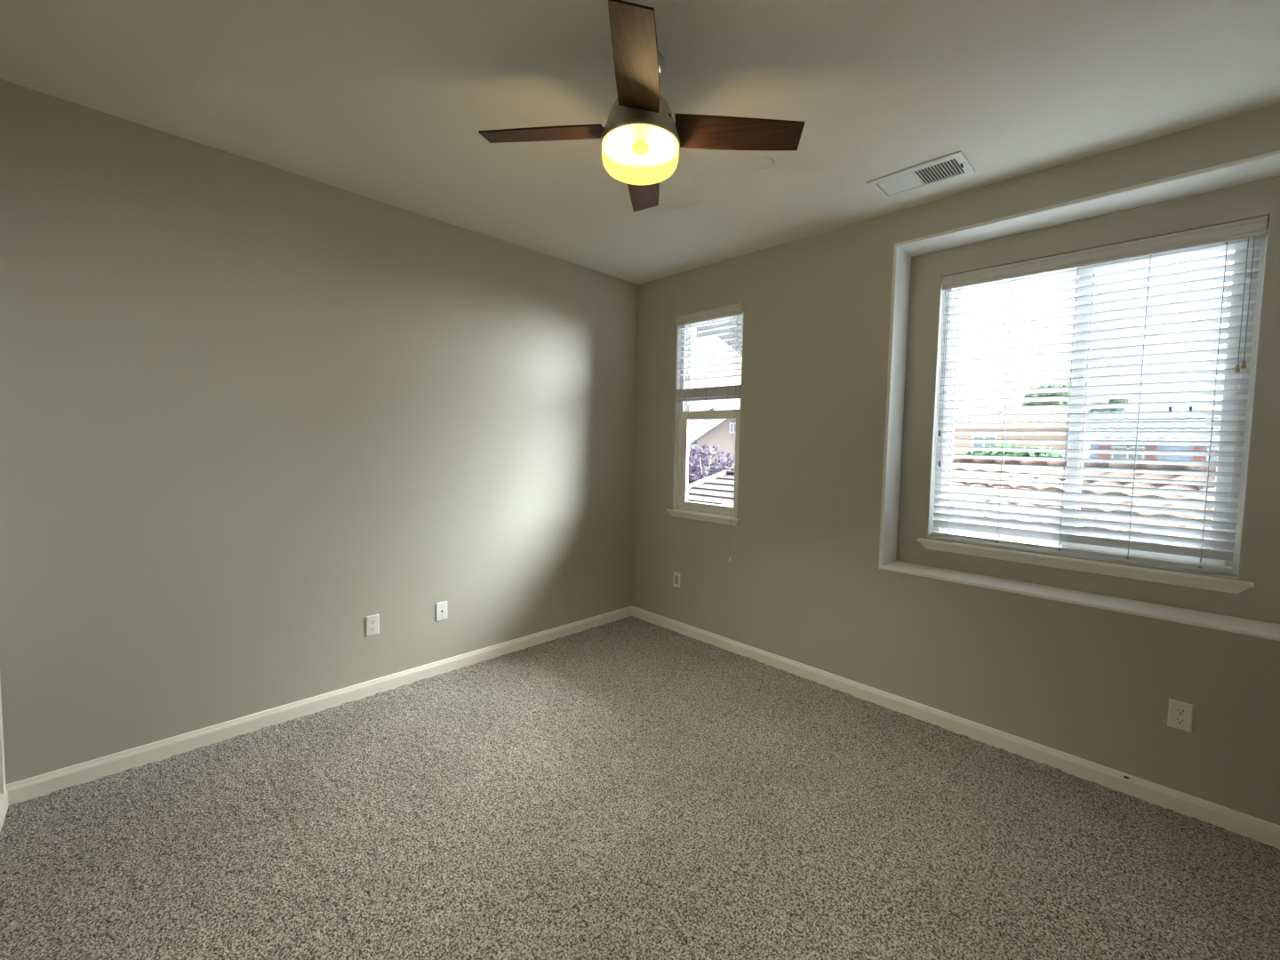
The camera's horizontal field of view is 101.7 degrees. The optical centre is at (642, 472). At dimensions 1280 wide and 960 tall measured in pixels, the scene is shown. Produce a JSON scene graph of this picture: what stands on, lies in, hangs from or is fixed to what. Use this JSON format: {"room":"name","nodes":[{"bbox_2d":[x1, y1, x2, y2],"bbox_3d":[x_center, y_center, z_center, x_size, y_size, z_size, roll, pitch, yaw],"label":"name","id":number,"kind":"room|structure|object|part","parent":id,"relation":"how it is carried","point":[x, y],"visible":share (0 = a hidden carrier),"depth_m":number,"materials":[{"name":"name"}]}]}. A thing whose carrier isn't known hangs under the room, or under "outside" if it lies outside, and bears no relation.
{"room":"empty bedroom","nodes":[
{"label":"empty bedroom","id":0,"kind":"room"},
{"bbox_2d":[0,79,638,783],"bbox_3d":[-1.359,-0.148,3.136,0.150,2.890,3.528,4,5,45],"label":"wall","id":1,"kind":"structure","parent":0,"point":[252,412],"depth_m":2.52,"materials":[{"name":"grey paint"}]},
{"bbox_2d":[5,605,631,805],"bbox_3d":[-1.277,1.218,3.208,0.014,0.098,3.378,4,5,45],"label":"baseboard","id":2,"kind":"structure","parent":1,"relation":"attached to","point":[41,785],"depth_m":2.60,"materials":[{"name":"white paint"}]},
{"bbox_2d":[365,614,379,636],"bbox_3d":[-1.520,0.863,2.941,0.008,0.115,0.070,4,5,45],"label":"wall outlet","id":3,"kind":"object","parent":1,"relation":"attached to","point":[372,621],"visible":1,"depth_m":2.94,"materials":[{"name":"white plastic"}]},
{"bbox_2d":[369,625,375,631],"bbox_3d":[-1.520,0.883,2.941,0.004,0.027,0.033,4,5,45],"label":"receptacle","id":4,"kind":"object","parent":3,"relation":"attached to","point":[372,628],"depth_m":2.94,"materials":[{"name":"white plastic"}]},
{"bbox_2d":[369,619,375,624],"bbox_3d":[-1.519,0.844,2.939,0.004,0.027,0.033,4,5,45],"label":"receptacle","id":5,"kind":"object","parent":3,"relation":"attached to","point":[372,621],"depth_m":2.94,"materials":[{"name":"white plastic"}]},
{"bbox_2d":[436,600,447,621],"bbox_3d":[-1.236,0.860,3.221,0.013,0.115,0.070,4,5,45],"label":"cable plate","id":6,"kind":"object","parent":1,"relation":"attached to","point":[442,606],"visible":1,"depth_m":3.22,"materials":[{"name":"white plastic"}]},
{"bbox_2d":[0,616,1279,959],"bbox_3d":[-0.021,1.350,1.957,3.570,0.018,3.378,4,5,45],"label":"floor","id":7,"kind":"structure","parent":0,"point":[631,788],"depth_m":1.91,"materials":[{"name":"carpet"}]},
{"bbox_2d":[0,0,1279,284],"bbox_3d":[0.038,-1.440,1.799,3.570,0.100,3.378,4,5,45],"label":"ceiling","id":8,"kind":"structure","parent":0,"point":[387,101],"depth_m":1.89,"materials":[{"name":"white paint"}]},
{"bbox_2d":[478,0,804,211],"bbox_3d":[-0.004,-1.209,1.777,0.867,0.360,0.867,4,5,45],"label":"ceiling fan","id":9,"kind":"object","parent":8,"relation":"hanging from","point":[641,141],"visible":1,"depth_m":1.71,"materials":[{"name":"brown wood"}]},
{"bbox_3d":[-0.333,-1.164,1.790,0.429,0.055,0.131,1,3,2],"label":"fan blade","id":10,"kind":"part","parent":9,"relation":"part of","materials":[{"name":"brown wood"}]},
{"bbox_3d":[-0.016,-1.138,1.452,0.131,0.055,0.429,1,3,2],"label":"fan blade","id":11,"kind":"part","parent":9,"relation":"part of","materials":[{"name":"brown wood"}]},
{"bbox_3d":[-0.007,-1.074,1.784,0.263,0.091,0.263,4,5,45],"label":"lamp shade","id":12,"kind":"part","parent":9,"relation":"part of","materials":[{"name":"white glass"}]},
{"bbox_3d":[0.006,-1.174,2.107,0.131,0.055,0.429,1,3,2],"label":"fan blade","id":13,"kind":"part","parent":9,"relation":"part of","materials":[{"name":"brown wood"}]},
{"bbox_3d":[0.323,-1.149,1.769,0.429,0.055,0.131,1,3,2],"label":"fan blade","id":14,"kind":"part","parent":9,"relation":"part of","materials":[{"name":"brown wood"}]},
{"bbox_2d":[755,157,774,168],"bbox_3d":[0.560,-1.408,2.377,0.084,0.008,0.084,4,5,45],"label":"cover plate","id":15,"kind":"object","parent":8,"relation":"attached to","point":[764,163],"visible":1,"depth_m":2.37,"materials":[{"name":"white plastic"}]},
{"bbox_2d":[865,151,975,199],"bbox_3d":[1.315,-1.393,2.474,0.404,0.015,0.244,4,5,45],"label":"ceiling vent","id":16,"kind":"object","parent":8,"relation":"in","point":[953,166],"visible":1,"depth_m":2.46,"materials":[{"name":"white metal"}]},
{"bbox_2d":[688,419,716,447],"bbox_3d":[6.438,-0.523,33.866,9.500,6.492,7.040,4,5,45],"label":"sky","id":17,"kind":"structure","parent":0,"point":[695,428],"depth_m":33.72,"materials":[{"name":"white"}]},
{"bbox_2d":[696,320,742,355],"bbox_3d":[0.968,-1.688,5.894,0.994,0.150,3.503,2,3,20],"label":"roof eave","id":18,"kind":"object","parent":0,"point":[739,347],"visible":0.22,"depth_m":6.08,"materials":[{"name":"grey"}]},
{"bbox_2d":[632,103,1279,825],"bbox_3d":[1.346,-0.095,3.215,3.870,2.890,0.405,4,5,45],"label":"wall","id":19,"kind":"structure","parent":0,"point":[828,570],"depth_m":2.82,"materials":[{"name":"grey paint"}]},
{"bbox_2d":[672,571,680,587],"bbox_3d":[0.267,0.832,4.035,0.070,0.115,0.006,4,5,45],"label":"wall outlet","id":20,"kind":"object","parent":19,"relation":"attached to","point":[676,575],"visible":1,"depth_m":4.03,"materials":[{"name":"white plastic"}]},
{"bbox_2d":[674,575,678,584],"bbox_3d":[0.266,0.832,4.034,0.034,0.067,0.003,4,5,45],"label":"receptacle","id":21,"kind":"object","parent":20,"relation":"attached to","point":[676,576],"depth_m":4.03,"materials":[{"name":"white plastic"}]},
{"bbox_2d":[665,313,743,526],"bbox_3d":[0.496,-0.408,3.841,0.674,1.529,0.165,4,5,45],"label":"window","id":22,"kind":"structure","parent":19,"relation":"in","point":[719,514],"depth_m":3.96,"materials":[{"name":"white plastic"}]},
{"bbox_3d":[0.459,0.314,3.861,0.674,0.016,0.105,4,5,45],"label":"sill","id":23,"kind":"part","parent":22,"relation":"part of","materials":[{"name":"white paint"}]},
{"bbox_2d":[673,303,743,561],"bbox_3d":[0.464,-0.278,3.813,0.588,1.777,0.086,4,5,45],"label":"blind","id":24,"kind":"object","parent":22,"relation":"attached to","point":[733,391],"visible":0.94,"depth_m":3.76,"materials":[{"name":"white plastic"}]},
{"bbox_3d":[0.264,-0.662,3.976,0.003,0.930,0.002,1,3,0],"label":"lift cord","id":25,"kind":"part","parent":24,"relation":"part of","materials":[{"name":"white fabric"}]},
{"bbox_3d":[0.345,-0.838,3.933,0.002,0.577,0.054,4,5,45],"label":"ladder cord","id":26,"kind":"part","parent":24,"relation":"part of","materials":[{"name":"white fabric"}]},
{"bbox_3d":[0.480,-0.535,3.810,0.570,0.017,0.050,4,5,45],"label":"rail","id":27,"kind":"part","parent":24,"relation":"part of","materials":[{"name":"white plastic"}]},
{"bbox_3d":[0.487,-0.827,3.792,0.002,0.577,0.054,4,5,45],"label":"ladder cord","id":28,"kind":"part","parent":24,"relation":"part of","materials":[{"name":"white fabric"}]},
{"bbox_3d":[0.625,-0.816,3.655,0.002,0.577,0.054,4,5,45],"label":"ladder cord","id":29,"kind":"part","parent":24,"relation":"part of","materials":[{"name":"white fabric"}]},
{"bbox_3d":[0.633,-0.253,3.595,0.002,1.688,0.003,-1,4,-30],"label":"lift cord","id":30,"kind":"part","parent":24,"relation":"part of","materials":[{"name":"white fabric"}]},
{"bbox_3d":[0.509,-0.088,3.874,0.522,0.740,0.030,4,5,45],"label":"sash","id":31,"kind":"part","parent":22,"relation":"part of","materials":[{"name":"white plastic"}]},
{"bbox_3d":[0.546,-0.767,3.858,0.522,0.738,0.026,4,5,45],"label":"sash","id":32,"kind":"part","parent":22,"relation":"part of","materials":[{"name":"white plastic"}]},
{"bbox_2d":[632,605,1279,849],"bbox_3d":[1.169,1.274,3.144,3.570,0.098,0.014,4,5,45],"label":"baseboard","id":33,"kind":"structure","parent":19,"relation":"attached to","point":[1266,832],"depth_m":2.51,"materials":[{"name":"white paint"}]},
{"bbox_2d":[917,234,1265,593],"bbox_3d":[2.107,-0.297,2.576,1.259,1.536,0.202,4,5,45],"label":"window","id":34,"kind":"structure","parent":19,"relation":"in","point":[1173,578],"depth_m":2.42,"materials":[{"name":"white plastic"}]},
{"bbox_3d":[1.990,-0.344,2.804,0.614,1.405,0.028,4,5,45],"label":"fixed sash","id":35,"kind":"part","parent":34,"relation":"part of","materials":[{"name":"white plastic"}]},
{"bbox_3d":[2.062,0.422,2.586,1.259,0.016,0.117,4,5,45],"label":"sill","id":36,"kind":"part","parent":34,"relation":"part of","materials":[{"name":"white paint"}]},
{"bbox_2d":[931,216,1267,572],"bbox_3d":[2.095,-0.335,2.558,1.167,1.450,0.070,4,5,45],"label":"blind","id":37,"kind":"object","parent":34,"relation":"attached to","point":[1255,227],"visible":1,"depth_m":2.46,"materials":[{"name":"white plastic"}]},
{"bbox_3d":[1.687,-0.632,2.919,0.002,0.790,0.003,-1,4,-30],"label":"lift cord","id":38,"kind":"part","parent":37,"relation":"part of","materials":[{"name":"white fabric"}]},
{"bbox_3d":[1.691,-0.547,2.917,0.003,0.960,0.003,4,5,45],"label":"lift cord","id":39,"kind":"part","parent":37,"relation":"part of","materials":[{"name":"white fabric"}]},
{"bbox_3d":[1.747,-0.344,2.917,0.002,1.388,0.054,4,5,45],"label":"ladder cord","id":40,"kind":"part","parent":37,"relation":"part of","materials":[{"name":"white fabric"}]},
{"bbox_3d":[1.917,-0.330,2.748,0.002,1.388,0.054,4,5,45],"label":"ladder cord","id":41,"kind":"part","parent":37,"relation":"part of","materials":[{"name":"white fabric"}]},
{"bbox_3d":[2.101,-0.316,2.564,0.002,1.388,0.054,4,5,45],"label":"ladder cord","id":42,"kind":"part","parent":37,"relation":"part of","materials":[{"name":"white fabric"}]},
{"bbox_3d":[2.085,0.380,2.605,1.149,0.017,0.050,4,5,45],"label":"rail","id":43,"kind":"part","parent":37,"relation":"part of","materials":[{"name":"white plastic"}]},
{"bbox_3d":[2.277,-0.302,2.388,0.002,1.388,0.054,4,5,45],"label":"ladder cord","id":44,"kind":"part","parent":37,"relation":"part of","materials":[{"name":"white fabric"}]},
{"bbox_3d":[2.440,-0.290,2.226,0.002,1.388,0.054,4,5,45],"label":"ladder cord","id":45,"kind":"part","parent":37,"relation":"part of","materials":[{"name":"white fabric"}]},
{"bbox_3d":[2.465,-0.707,2.138,0.003,0.520,0.002,1,3,0],"label":"lift cord","id":46,"kind":"part","parent":37,"relation":"part of","materials":[{"name":"white fabric"}]},
{"bbox_3d":[2.477,-0.714,2.126,0.002,0.505,0.003,3,4,30],"label":"lift cord","id":47,"kind":"part","parent":37,"relation":"part of","materials":[{"name":"white fabric"}]},
{"bbox_3d":[2.337,-0.315,2.410,0.553,1.405,0.028,4,5,45],"label":"sliding sash","id":48,"kind":"part","parent":34,"relation":"part of","materials":[{"name":"white plastic"}]},
{"bbox_2d":[1167,698,1193,733],"bbox_3d":[2.187,0.990,2.119,0.070,0.115,0.008,4,5,45],"label":"wall outlet","id":49,"kind":"object","parent":19,"relation":"attached to","point":[1180,714],"visible":1,"depth_m":2.12,"materials":[{"name":"white plastic"}]},
{"bbox_2d":[1174,716,1185,724],"bbox_3d":[2.186,1.010,2.119,0.033,0.027,0.004,4,5,45],"label":"receptacle","id":50,"kind":"object","parent":49,"relation":"attached to","point":[1178,720],"depth_m":2.12,"materials":[{"name":"white plastic"}]},
{"bbox_2d":[1175,707,1186,715],"bbox_3d":[2.187,0.971,2.117,0.033,0.027,0.004,4,5,45],"label":"receptacle","id":51,"kind":"object","parent":49,"relation":"attached to","point":[1179,711],"depth_m":2.11,"materials":[{"name":"white plastic"}]},
{"bbox_3d":[-1.231,-0.004,0.638,3.570,2.890,0.130,4,5,45],"label":"wall","id":52,"kind":"structure","parent":0,"visible":0},
{"bbox_2d":[0,678,6,795],"bbox_3d":[-2.424,0.243,1.938,0.048,2.100,0.010,4,5,45],"label":"trim","id":53,"kind":"structure","parent":52,"relation":"attached to","point":[3,787],"depth_m":1.98,"materials":[{"name":"white paint"}]},
{"bbox_2d":[0,789,8,832],"bbox_3d":[-1.593,1.328,1.149,2.484,0.098,0.014,4,5,45],"label":"baseboard","id":54,"kind":"structure","parent":52,"relation":"attached to","point":[4,799],"depth_m":1.95,"materials":[{"name":"white paint"}]},
{"label":"outside","id":55,"kind":"structure","parent":0,"visible":0},
{"bbox_3d":[38.936,2.561,50.737,130.000,0.200,119.400,4,5,45],"label":"ground","id":56,"kind":"structure","parent":55,"visible":0},
{"bbox_2d":[688,470,734,504],"bbox_3d":[2.171,1.871,13.467,3.704,3.840,6.633,4,5,45],"label":"house","id":57,"kind":"structure","parent":56,"relation":"on","point":[717,489],"depth_m":12.66,"materials":[{"name":"concrete"}]},
{"bbox_2d":[688,444,735,484],"bbox_3d":[2.245,1.209,19.413,3.684,4.506,3.516,4,5,45],"label":"tree","id":58,"kind":"object","parent":56,"relation":"on","point":[698,470],"visible":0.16,"depth_m":18.71,"materials":[{"name":"purple plant"}]},
{"bbox_2d":[688,405,739,475],"bbox_3d":[7.439,0.108,25.772,5.700,6.190,9.700,4,5,45],"label":"gabled house","id":59,"kind":"structure","parent":56,"relation":"on","point":[721,432],"depth_m":23.32,"materials":[{"name":"paint"}]},
{"bbox_3d":[4.007,-1.940,22.808,0.340,0.410,0.020,4,5,45],"label":"pane","id":60,"kind":"part","parent":59,"relation":"part of","materials":[{"name":"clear glass"}]},
{"bbox_2d":[720,457,1215,549],"bbox_3d":[5.589,2.077,5.932,5.848,4.425,9.605,0,3,-20],"label":"roof","id":61,"kind":"structure","parent":56,"relation":"on","point":[1212,468],"depth_m":5.70,"materials":[{"name":"ceramic"}]},
{"bbox_2d":[966,443,1067,457],"bbox_3d":[10.208,1.526,14.688,2.477,4.742,2.132,2,3,6],"label":"tree","id":62,"kind":"object","parent":56,"relation":"on","point":[975,452],"visible":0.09,"depth_m":14.07,"materials":[{"name":"green plant"}]},
{"bbox_2d":[952,408,1087,457],"bbox_3d":[19.042,0.100,26.236,5.350,6.643,7.040,4,5,45],"label":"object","id":63,"kind":"structure","parent":56,"relation":"on","point":[1063,411],"depth_m":24.22,"materials":[{"name":"ceramic"}]},
{"bbox_3d":[16.171,-1.173,24.676,0.940,1.040,0.020,4,5,45],"label":"pane","id":64,"kind":"part","parent":63,"relation":"part of","materials":[{"name":"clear glass"}]},
{"bbox_2d":[1019,378,1071,405],"bbox_3d":[25.448,-1.363,32.609,3.230,9.121,3.277,4,5,45],"label":"tree","id":65,"kind":"object","parent":56,"relation":"on","point":[1052,394],"visible":0.27,"depth_m":31.84,"materials":[{"name":"green plant"}]},
{"bbox_2d":[1086,398,1129,419],"bbox_3d":[31.857,-1.091,36.096,2.546,8.454,2.610,4,5,45],"label":"tree","id":66,"kind":"object","parent":56,"relation":"on","point":[1123,400],"visible":0.19,"depth_m":35.12,"materials":[{"name":"green plant"}]},
{"bbox_2d":[1084,406,1221,461],"bbox_3d":[21.722,0.607,20.702,6.200,6.370,8.900,4,5,45],"label":"house","id":67,"kind":"structure","parent":56,"relation":"on","point":[1172,418],"depth_m":18.91,"materials":[{"name":"grey tile"}]},
{"bbox_2d":[1098,445,1110,458],"bbox_3d":[17.262,-0.560,19.486,0.320,0.890,0.065,4,5,45],"label":"shutter","id":68,"kind":"object","parent":67,"relation":"hanging from","point":[1100,455],"depth_m":19.45,"materials":[{"name":"red"}]},
{"bbox_3d":[17.724,-0.525,19.044,0.820,0.790,0.020,4,5,45],"label":"pane","id":69,"kind":"part","parent":67,"relation":"part of","materials":[{"name":"clear glass"}]},
{"bbox_2d":[1145,446,1156,459],"bbox_3d":[18.146,-0.492,18.605,0.260,0.890,0.065,4,5,45],"label":"shutter","id":70,"kind":"object","parent":67,"relation":"hanging from","point":[1148,456],"depth_m":18.58,"materials":[{"name":"red"}]},
{"bbox_2d":[1192,446,1205,461],"bbox_3d":[18.974,-0.427,17.780,0.280,0.890,0.065,4,5,45],"label":"shutter","id":71,"kind":"object","parent":67,"relation":"hanging from","point":[1195,448],"depth_m":17.75,"materials":[{"name":"red"}]},
{"bbox_3d":[19.421,-0.394,17.351,0.820,0.790,0.020,4,5,45],"label":"pane","id":72,"kind":"part","parent":67,"relation":"part of","materials":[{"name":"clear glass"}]}
]}

